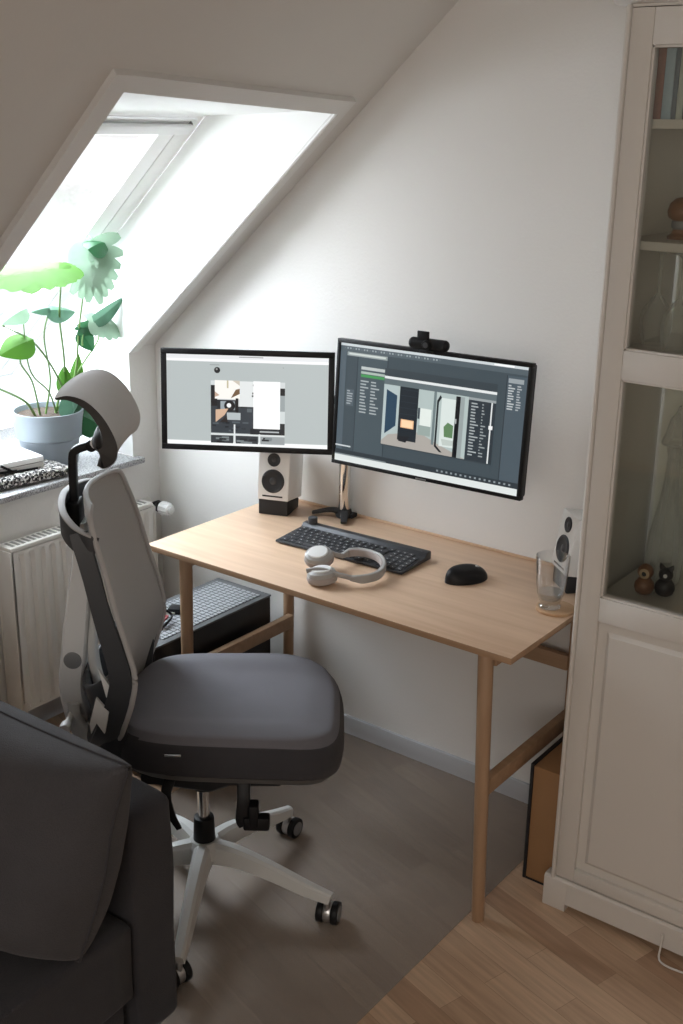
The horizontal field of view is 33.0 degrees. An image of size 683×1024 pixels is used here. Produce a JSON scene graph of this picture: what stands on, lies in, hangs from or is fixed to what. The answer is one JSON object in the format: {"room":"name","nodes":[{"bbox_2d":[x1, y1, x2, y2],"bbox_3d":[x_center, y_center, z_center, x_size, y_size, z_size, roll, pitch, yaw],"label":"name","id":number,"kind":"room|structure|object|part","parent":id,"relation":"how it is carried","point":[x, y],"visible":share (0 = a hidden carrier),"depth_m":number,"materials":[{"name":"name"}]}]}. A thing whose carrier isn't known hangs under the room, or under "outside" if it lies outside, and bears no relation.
{"room":"home office","nodes":[
{"label":"home office","id":0,"kind":"room"},
{"bbox_2d":[12,401,82,464],"bbox_3d":[-0.943,-0.245,3.725,0.224,0.178,0.224,14,23,35],"label":"pot","id":1,"kind":"object","parent":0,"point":[49,430],"depth_m":3.65,"materials":[{"name":"ceramic"}]},
{"bbox_2d":[0,344,163,703],"bbox_3d":[-1.922,0.520,2.365,0.001,1.155,4.300,14,23,35],"label":"wall","id":2,"kind":"structure","parent":0,"point":[38,512],"depth_m":3.80,"materials":[{"name":"paint"}]},
{"bbox_2d":[28,697,63,720],"bbox_3d":[-1.930,1.041,2.531,0.012,0.062,4.286,14,23,35],"label":"baseboard","id":3,"kind":"structure","parent":2,"relation":"attached to","point":[52,708],"depth_m":3.75,"materials":[{"name":"paint"}]},
{"bbox_2d":[0,496,173,712],"bbox_3d":[-0.805,0.334,3.761,0.122,0.653,0.657,14,23,35],"label":"radiator","id":4,"kind":"object","parent":2,"relation":"attached to","point":[35,568],"visible":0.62,"depth_m":3.54,"materials":[{"name":"metal"}]},
{"bbox_2d":[0,499,152,552],"bbox_3d":[-0.827,0.039,3.635,0.064,0.015,0.579,14,23,35],"label":"grille","id":5,"kind":"object","parent":4,"relation":"attached to","point":[27,541],"depth_m":3.50,"materials":[{"name":"metal"}]},
{"bbox_3d":[-0.594,-0.012,3.881,0.062,0.049,0.050,14,23,35],"label":"thermostat knob","id":6,"kind":"part","parent":4,"relation":"part of","materials":[{"name":"white plastic"}]},
{"bbox_2d":[0,0,457,345],"bbox_3d":[-0.310,-0.375,0.795,3.988,1.595,4.300,14,23,35],"label":"ceiling","id":7,"kind":"structure","parent":0,"point":[56,56],"depth_m":2.44,"materials":[{"name":"paint"}]},
{"bbox_2d":[0,92,330,455],"bbox_3d":[-0.821,-0.598,3.291,1.474,1.127,0.782,14,23,35],"label":"window reveal","id":8,"kind":"structure","parent":7,"relation":"attached to","point":[234,154],"depth_m":3.44,"materials":[{"name":"paint"}]},
{"bbox_2d":[0,114,204,503],"bbox_3d":[-1.040,-0.633,3.441,1.004,1.131,0.844,14,23,35],"label":"window","id":9,"kind":"structure","parent":8,"relation":"attached to","point":[161,137],"depth_m":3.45,"materials":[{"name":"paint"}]},
{"bbox_2d":[0,460,67,490],"bbox_3d":[-1.019,-0.116,3.556,0.325,0.041,0.185,-17,26,-42],"label":"folded blanket","id":10,"kind":"object","parent":9,"relation":"on","point":[51,469],"visible":0.66,"depth_m":3.52,"materials":[{"name":"fabric"}]},
{"bbox_2d":[0,446,44,474],"bbox_3d":[-1.064,-0.145,3.522,0.274,0.039,0.160,-17,26,-42],"label":"book","id":11,"kind":"object","parent":10,"relation":"on","point":[17,459],"visible":1,"depth_m":3.53,"materials":[{"name":"white paper"}]},
{"bbox_2d":[0,232,123,464],"bbox_3d":[-0.905,-0.484,3.558,0.376,0.738,0.652,14,23,35],"label":"monstera","id":12,"kind":"object","parent":9,"relation":"on","point":[50,429],"visible":0.85,"depth_m":3.52,"materials":[{"name":"plant"}]},
{"bbox_3d":[-1.004,-0.340,3.587,0.023,0.131,0.167,10,21,26],"label":"stem","id":13,"kind":"part","parent":12,"relation":"part of","materials":[{"name":"green plant"}]},
{"bbox_3d":[-0.964,-0.408,3.567,0.029,0.269,0.151,-1,19,-5],"label":"stem","id":14,"kind":"part","parent":12,"relation":"part of","materials":[{"name":"green plant"}]},
{"bbox_3d":[-0.940,-0.430,3.543,0.030,0.328,0.266,8,20,19],"label":"stem","id":15,"kind":"part","parent":12,"relation":"part of","materials":[{"name":"green plant"}]},
{"bbox_3d":[-0.937,-0.456,3.567,0.017,0.362,0.186,5,19,12],"label":"stem","id":16,"kind":"part","parent":12,"relation":"part of","materials":[{"name":"green plant"}]},
{"bbox_3d":[-0.919,-0.462,3.599,0.024,0.351,0.105,-7,20,-21],"label":"stem","id":17,"kind":"part","parent":12,"relation":"part of","materials":[{"name":"green plant"}]},
{"bbox_3d":[-0.860,-0.520,3.569,0.040,0.483,0.186,-10,21,-28],"label":"stem","id":18,"kind":"part","parent":12,"relation":"part of","materials":[{"name":"green plant"}]},
{"bbox_3d":[-0.835,-0.559,3.603,0.171,0.538,0.068,14,23,35],"label":"stem","id":19,"kind":"part","parent":12,"relation":"part of","materials":[{"name":"green plant"}]},
{"bbox_3d":[-0.836,-0.462,3.698,0.127,0.291,0.014,-3,19,-12],"label":"stem","id":20,"kind":"part","parent":12,"relation":"part of","materials":[{"name":"green plant"}]},
{"bbox_3d":[-1.165,-0.136,3.701,0.646,0.020,0.844,14,23,35],"label":"sill","id":21,"kind":"part","parent":9,"relation":"part of","materials":[{"name":"stone"}]},
{"bbox_3d":[-1.026,-0.737,3.408,0.936,0.856,0.634,14,23,35],"label":"sash","id":22,"kind":"part","parent":9,"relation":"part of","materials":[{"name":"paint"}]},
{"bbox_3d":[-1.033,-0.737,3.414,1.003,0.916,0.782,14,23,35],"label":"frame","id":23,"kind":"part","parent":9,"relation":"part of","materials":[{"name":"paint"}]},
{"bbox_2d":[0,68,355,352],"bbox_3d":[-0.561,-0.708,3.036,0.908,0.811,0.864,14,23,35],"label":"trim","id":24,"kind":"structure","parent":7,"relation":"attached to","point":[119,81],"depth_m":2.62,"materials":[{"name":"paint"}]},
{"bbox_2d":[46,712,682,1023],"bbox_3d":[-0.765,1.407,1.601,4.900,0.001,4.500,14,23,35],"label":"floor","id":25,"kind":"structure","parent":0,"point":[389,833],"depth_m":2.80,"materials":[{"name":"brown wood"}]},
{"bbox_2d":[0,776,176,1023],"bbox_3d":[-1.254,0.936,1.998,0.997,0.622,1.766,14,23,35],"label":"sofa","id":26,"kind":"object","parent":25,"relation":"on","point":[127,974],"visible":0.5,"depth_m":2.27,"materials":[{"name":"fabric"}]},
{"bbox_2d":[0,700,131,962],"bbox_3d":[-0.733,0.584,2.275,0.773,0.412,0.335,16,23,37],"label":"cushion","id":27,"kind":"object","parent":26,"relation":"on","point":[65,798],"visible":1,"depth_m":2.06,"materials":[{"name":"fabric"}]},
{"bbox_2d":[0,912,132,1023],"bbox_3d":[-1.191,1.023,1.893,0.740,0.206,1.628,14,23,35],"label":"seat cushion","id":28,"kind":"object","parent":26,"relation":"on","point":[94,990],"depth_m":2.18,"materials":[{"name":"fabric"}]},
{"bbox_3d":[-0.746,0.736,2.602,0.929,0.554,0.137,14,23,35],"label":"armrest","id":29,"kind":"part","parent":26,"relation":"part of","materials":[{"name":"fabric"}]},
{"bbox_2d":[114,578,270,773],"bbox_3d":[-0.466,0.510,3.564,0.227,0.455,0.504,14,23,35],"label":"computer tower","id":30,"kind":"object","parent":25,"relation":"on","point":[224,611],"visible":0.09,"depth_m":3.51,"materials":[{"name":"black metal"}]},
{"bbox_2d":[162,609,174,629],"bbox_3d":[-0.535,0.306,3.368,0.068,0.051,0.121,7,19,16],"label":"cable bundle","id":31,"kind":"object","parent":30,"relation":"on","point":[168,612],"visible":0.25,"depth_m":3.37,"materials":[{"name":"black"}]},
{"bbox_2d":[168,604,179,613],"bbox_3d":[-0.489,0.293,3.465,0.060,0.018,0.040,4,19,8],"label":"power adapter","id":32,"kind":"object","parent":30,"relation":"on","point":[175,608],"visible":0.36,"depth_m":3.45,"materials":[{"name":"black plastic"}]},
{"bbox_2d":[159,581,259,639],"bbox_3d":[-0.455,0.293,3.499,0.182,0.002,0.422,14,23,35],"label":"vent grille","id":33,"kind":"object","parent":30,"relation":"attached to","point":[212,600],"depth_m":3.53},
{"bbox_2d":[149,499,575,922],"bbox_3d":[0.083,0.484,3.211,1.152,0.748,0.572,14,23,35],"label":"desk","id":34,"kind":"object","parent":25,"relation":"on","point":[496,619],"visible":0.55,"depth_m":2.97,"materials":[{"name":"brown wood"}]},
{"bbox_3d":[-0.437,0.461,3.292,0.040,0.723,0.039,14,23,35],"label":"leg","id":35,"kind":"part","parent":34,"relation":"part of","materials":[{"name":"brown wood"}]},
{"bbox_2d":[259,498,298,515],"bbox_3d":[-0.190,-0.029,3.498,0.092,0.046,0.106,6,19,16],"label":"speaker stand","id":36,"kind":"object","parent":34,"relation":"on","point":[272,507],"visible":0.84,"depth_m":3.45,"materials":[{"name":"black plastic"}]},
{"bbox_2d":[257,452,303,501],"bbox_3d":[-0.184,-0.119,3.482,0.100,0.169,0.149,6,19,16],"label":"speaker","id":37,"kind":"object","parent":36,"relation":"on","point":[279,474],"visible":0.98,"depth_m":3.42},
{"bbox_3d":[-0.169,0.332,3.686,0.042,0.723,0.039,14,23,35],"label":"leg","id":38,"kind":"part","parent":34,"relation":"part of","materials":[{"name":"brown wood"}]},
{"bbox_2d":[312,395,356,523],"bbox_3d":[0.038,-0.159,3.302,0.677,0.422,0.150,16,24,37],"label":"monitor stand","id":39,"kind":"object","parent":34,"relation":"on","point":[343,511],"visible":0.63,"depth_m":3.41,"materials":[{"name":"silver metal"}]},
{"bbox_2d":[160,347,334,454],"bbox_3d":[-0.273,-0.328,3.374,0.509,0.300,0.079,3,19,5],"label":"monitor","id":40,"kind":"object","parent":39,"relation":"attached to","point":[264,401],"visible":0.93,"depth_m":3.35,"materials":[{"name":"black plastic"}]},
{"bbox_2d":[331,338,536,500],"bbox_3d":[0.228,-0.249,2.955,0.575,0.342,0.079,14,22,33],"label":"monitor","id":41,"kind":"object","parent":39,"relation":"attached to","point":[451,419],"visible":1,"depth_m":2.92,"materials":[{"name":"black plastic"}]},
{"bbox_2d":[409,330,449,353],"bbox_3d":[0.226,-0.408,2.910,0.113,0.100,0.062,13,22,31],"label":"webcam","id":42,"kind":"object","parent":41,"relation":"attached to","point":[422,341],"visible":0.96,"depth_m":2.88,"materials":[{"name":"black plastic"}]},
{"bbox_2d":[304,545,385,585],"bbox_3d":[0.009,0.133,3.001,0.217,0.063,0.184,-2,19,-8],"label":"headphones","id":43,"kind":"object","parent":34,"relation":"on","point":[319,558],"visible":1,"depth_m":2.99,"materials":[{"name":"grey plastic"}]},
{"bbox_2d":[304,545,332,564],"bbox_3d":[-0.060,0.112,3.025,0.073,0.039,0.064,14,23,35],"label":"ear cup","id":44,"kind":"object","parent":43,"relation":"on","point":[320,554],"depth_m":3.01,"materials":[{"name":"white plastic"}]},
{"bbox_2d":[304,554,333,567],"bbox_3d":[-0.058,0.122,3.033,0.076,0.043,0.068,14,23,35],"label":"cushion","id":45,"kind":"object","parent":43,"relation":"on","point":[311,560],"depth_m":3.01,"materials":[{"name":"grey fabric"}]},
{"bbox_2d":[307,567,335,579],"bbox_3d":[-0.050,0.154,2.937,0.073,0.025,0.067,14,23,35],"label":"ear cup","id":46,"kind":"object","parent":43,"relation":"on","point":[314,573],"depth_m":2.92,"materials":[{"name":"white plastic"}]},
{"bbox_2d":[307,576,336,585],"bbox_3d":[-0.050,0.169,2.942,0.077,0.030,0.070,14,23,35],"label":"cushion","id":47,"kind":"object","parent":43,"relation":"on","point":[313,580],"depth_m":2.91,"materials":[{"name":"grey fabric"}]},
{"bbox_2d":[276,516,430,574],"bbox_3d":[0.029,0.086,3.170,0.417,0.045,0.150,13,22,33],"label":"keyboard","id":48,"kind":"object","parent":34,"relation":"on","point":[400,558],"visible":0.91,"depth_m":3.18,"materials":[{"name":"grey plastic"}]},
{"bbox_2d":[445,564,487,585],"bbox_3d":[0.324,0.157,2.983,0.111,0.039,0.087,2,19,4],"label":"mouse","id":49,"kind":"object","parent":34,"relation":"on","point":[460,574],"visible":1,"depth_m":2.96,"materials":[{"name":"black plastic"}]},
{"bbox_3d":[0.332,0.659,2.742,0.037,0.724,0.062,-11,22,-32],"label":"leg","id":50,"kind":"part","parent":34,"relation":"part of","materials":[{"name":"brown wood"}]},
{"bbox_3d":[0.226,0.304,3.354,0.960,0.044,0.022,14,23,35],"label":"rail","id":51,"kind":"part","parent":34,"relation":"part of","materials":[{"name":"brown wood"}]},
{"bbox_2d":[536,600,573,616],"bbox_3d":[0.522,0.235,2.811,0.094,0.008,0.094,14,23,35],"label":"coaster","id":52,"kind":"object","parent":34,"relation":"on","point":[566,609],"visible":0.82,"depth_m":2.80,"materials":[{"name":"brown wood"}]},
{"bbox_2d":[536,553,570,610],"bbox_3d":[0.508,0.168,2.789,0.083,0.132,0.083,14,23,35],"label":"drinking glass","id":53,"kind":"object","parent":52,"relation":"on","point":[547,590],"visible":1,"depth_m":2.79,"materials":[{"name":"glass"}]},
{"bbox_2d":[553,566,576,593],"bbox_3d":[0.609,0.168,2.954,0.106,0.046,0.092,-3,19,-12],"label":"speaker stand","id":54,"kind":"object","parent":34,"relation":"on","point":[559,578],"visible":0.46,"depth_m":2.91,"materials":[{"name":"black plastic"}]},
{"bbox_2d":[552,508,582,576],"bbox_3d":[0.625,0.082,2.928,0.149,0.169,0.100,-3,19,-12],"label":"speaker","id":55,"kind":"object","parent":54,"relation":"on","point":[567,546],"visible":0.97,"depth_m":2.89},
{"bbox_3d":[0.620,0.535,3.125,0.037,0.723,0.039,14,23,35],"label":"leg","id":56,"kind":"part","parent":34,"relation":"part of","materials":[{"name":"brown wood"}]},
{"bbox_2d":[522,736,562,885],"bbox_3d":[0.598,0.765,3.043,0.086,0.338,0.296,14,23,35],"label":"storage box","id":57,"kind":"object","parent":25,"relation":"on","point":[545,770],"visible":0.37,"depth_m":2.93,"materials":[{"name":"brown"}]},
{"bbox_2d":[542,0,682,955],"bbox_3d":[1.002,0.024,2.441,0.956,2.140,0.403,14,23,35],"label":"display cabinet","id":58,"kind":"object","parent":25,"relation":"on","point":[617,861],"visible":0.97,"depth_m":2.63,"materials":[{"name":"paint"}]},
{"bbox_3d":[0.722,0.595,2.641,0.342,0.664,0.022,14,23,35],"label":"raised panel","id":59,"kind":"part","parent":58,"relation":"part of","materials":[{"name":"paint"}]},
{"bbox_2d":[634,563,653,594],"bbox_3d":[0.710,0.156,2.699,0.047,0.074,0.047,14,23,35],"label":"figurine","id":60,"kind":"object","parent":58,"relation":"on","point":[643,585],"visible":1,"depth_m":2.69,"materials":[{"name":"brown wood"}]},
{"bbox_3d":[1.018,-0.964,2.108,0.956,0.055,0.403,14,23,35],"label":"crown","id":61,"kind":"part","parent":58,"relation":"part of","materials":[{"name":"paint"}]},
{"bbox_2d":[639,251,671,345],"bbox_3d":[0.697,-0.473,2.538,0.072,0.210,0.072,14,23,35],"label":"wine glass","id":62,"kind":"object","parent":58,"relation":"on","point":[657,251],"visible":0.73,"depth_m":2.55,"materials":[{"name":"clear glass"}]},
{"bbox_2d":[630,333,682,353],"bbox_3d":[1.024,-0.287,2.360,0.874,0.018,0.328,14,23,35],"label":"shelf","id":63,"kind":"object","parent":58,"relation":"attached to","point":[651,341],"depth_m":2.59,"materials":[{"name":"paint"}]},
{"bbox_2d":[652,48,666,118],"bbox_3d":[0.681,-0.902,2.352,0.022,0.192,0.162,14,23,35],"label":"book","id":64,"kind":"object","parent":58,"relation":"on","point":[662,56],"visible":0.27,"depth_m":2.30,"materials":[{"name":"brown paper"}]},
{"bbox_2d":[640,231,682,252],"bbox_3d":[1.028,-0.511,2.285,0.874,0.018,0.328,14,23,35],"label":"shelf","id":65,"kind":"object","parent":58,"relation":"attached to","point":[649,240],"depth_m":2.37,"materials":[{"name":"paint"}]},
{"bbox_2d":[645,405,682,584],"bbox_3d":[0.778,-0.040,2.720,0.090,0.434,0.090,-10,22,-30],"label":"decanter","id":66,"kind":"object","parent":58,"relation":"on","point":[656,524],"visible":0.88,"depth_m":2.72,"materials":[{"name":"clear glass"}]},
{"bbox_2d":[654,563,674,596],"bbox_3d":[0.756,0.158,2.690,0.047,0.078,0.047,14,23,35],"label":"cat figurine","id":67,"kind":"object","parent":58,"relation":"on","point":[664,586],"visible":1,"depth_m":2.68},
{"bbox_2d":[651,119,682,128],"bbox_3d":[1.032,-0.737,2.209,0.874,0.018,0.328,14,23,35],"label":"shelf","id":68,"kind":"object","parent":58,"relation":"attached to","point":[655,123],"depth_m":2.29,"materials":[{"name":"paint"}]},
{"bbox_3d":[1.121,-0.032,2.588,0.860,1.975,0.007,14,23,35],"label":"panel","id":69,"kind":"part","parent":58,"relation":"part of","materials":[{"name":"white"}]},
{"bbox_2d":[660,48,677,118],"bbox_3d":[0.698,-0.900,2.339,0.020,0.197,0.162,14,23,35],"label":"book","id":70,"kind":"object","parent":58,"relation":"on","point":[671,58],"visible":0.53,"depth_m":2.29,"materials":[{"name":"white paper"}]},
{"bbox_2d":[660,252,682,350],"bbox_3d":[0.723,-0.448,2.464,0.072,0.210,0.072,14,23,35],"label":"wine glass","id":71,"kind":"object","parent":58,"relation":"on","point":[668,252],"visible":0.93,"depth_m":2.47,"materials":[{"name":"clear glass"}]},
{"bbox_2d":[667,197,682,239],"bbox_3d":[0.714,-0.617,2.419,0.062,0.086,0.062,14,23,35],"label":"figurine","id":72,"kind":"object","parent":58,"relation":"on","point":[675,210],"visible":1,"depth_m":2.41,"materials":[{"name":"brown wood"}]},
{"bbox_2d":[670,48,681,118],"bbox_3d":[0.710,-0.890,2.333,0.009,0.183,0.162,14,23,35],"label":"book","id":73,"kind":"object","parent":58,"relation":"on","point":[679,50],"visible":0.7,"depth_m":2.28,"materials":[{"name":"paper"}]},
{"bbox_2d":[675,48,682,118],"bbox_3d":[0.720,-0.891,2.325,0.013,0.190,0.162,14,23,35],"label":"book","id":74,"kind":"object","parent":58,"relation":"on","point":[679,107],"visible":1,"depth_m":2.28,"materials":[{"name":"white paper"}]},
{"bbox_2d":[658,934,682,973],"bbox_3d":[0.851,1.051,2.627,0.273,0.072,0.024,14,23,35],"label":"power cable","id":75,"kind":"object","parent":25,"relation":"on","point":[662,935],"visible":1,"depth_m":2.70,"materials":[{"name":"white plastic"}]},
{"bbox_3d":[-0.320,1.002,2.820,0.962,0.002,1.886,14,23,35],"label":"floor mat","id":76,"kind":"object","parent":25,"relation":"on","visible":0},
{"bbox_2d":[55,369,343,987],"bbox_3d":[-0.338,0.353,2.684,0.704,1.318,0.669,1,19,0],"label":"office chair","id":77,"kind":"object","parent":76,"relation":"on","point":[204,723],"visible":0.88,"depth_m":2.63,"materials":[{"name":"grey fabric"}]},
{"bbox_3d":[-0.634,0.472,2.720,0.026,0.026,0.172,1,19,0],"label":"tilt rod","id":78,"kind":"part","parent":77,"relation":"part of","materials":[{"name":"white plastic"}]},
{"bbox_3d":[-0.578,-0.024,2.567,0.095,0.041,0.375,0,19,-3],"label":"hoop trim","id":79,"kind":"part","parent":77,"relation":"part of","materials":[{"name":"grey plastic"}]},
{"bbox_3d":[-0.573,-0.066,2.566,0.078,0.201,0.060,1,19,0],"label":"headrest post","id":80,"kind":"part","parent":77,"relation":"part of","materials":[{"name":"black plastic"}]},
{"bbox_3d":[-0.511,0.291,2.500,0.121,0.534,0.080,1,19,0],"label":"carrier rail","id":81,"kind":"part","parent":77,"relation":"part of","materials":[{"name":"black plastic"}]},
{"bbox_3d":[-0.509,0.221,2.663,0.131,0.590,0.428,1,19,0],"label":"backrest","id":82,"kind":"part","parent":77,"relation":"part of","materials":[{"name":"grey"}]},
{"bbox_3d":[-0.384,0.652,2.611,0.046,0.134,0.045,1,19,0],"label":"tension lever","id":83,"kind":"part","parent":77,"relation":"part of","materials":[{"name":"black plastic"}]},
{"bbox_3d":[-0.515,0.872,2.824,0.307,0.102,0.050,-5,19,-17],"label":"arm","id":84,"kind":"part","parent":77,"relation":"part of"},
{"bbox_3d":[-0.447,0.808,3.018,0.050,0.102,0.307,-12,23,-34],"label":"arm","id":85,"kind":"part","parent":77,"relation":"part of"},
{"bbox_3d":[-0.354,0.915,2.704,0.050,0.102,0.307,2,19,4],"label":"arm","id":86,"kind":"part","parent":77,"relation":"part of"},
{"bbox_3d":[-0.259,0.483,2.751,0.532,0.130,0.479,1,19,0],"label":"seat","id":87,"kind":"part","parent":77,"relation":"part of","materials":[{"name":"fabric"}]},
{"bbox_3d":[-0.201,0.665,2.611,0.078,0.109,0.049,1,19,0],"label":"height lever","id":88,"kind":"part","parent":77,"relation":"part of","materials":[{"name":"black plastic"}]},
{"bbox_3d":[-0.232,0.812,3.017,0.050,0.102,0.307,14,23,34],"label":"arm","id":89,"kind":"part","parent":77,"relation":"part of"},
{"bbox_3d":[-0.167,0.878,2.822,0.307,0.102,0.050,7,20,17],"label":"arm","id":90,"kind":"part","parent":77,"relation":"part of"},
{"bbox_2d":[155,0,679,783],"bbox_3d":[0.977,-0.356,2.611,3.988,2.750,0.001,14,23,35],"label":"wall","id":91,"kind":"structure","parent":0,"point":[466,204],"depth_m":3.10,"materials":[{"name":"paint"}]},
{"bbox_2d":[344,713,528,803],"bbox_3d":[0.956,0.920,3.032,3.978,0.062,0.012,14,23,35],"label":"baseboard","id":92,"kind":"structure","parent":91,"relation":"attached to","point":[512,787],"depth_m":3.52,"materials":[{"name":"paint"}]}
]}

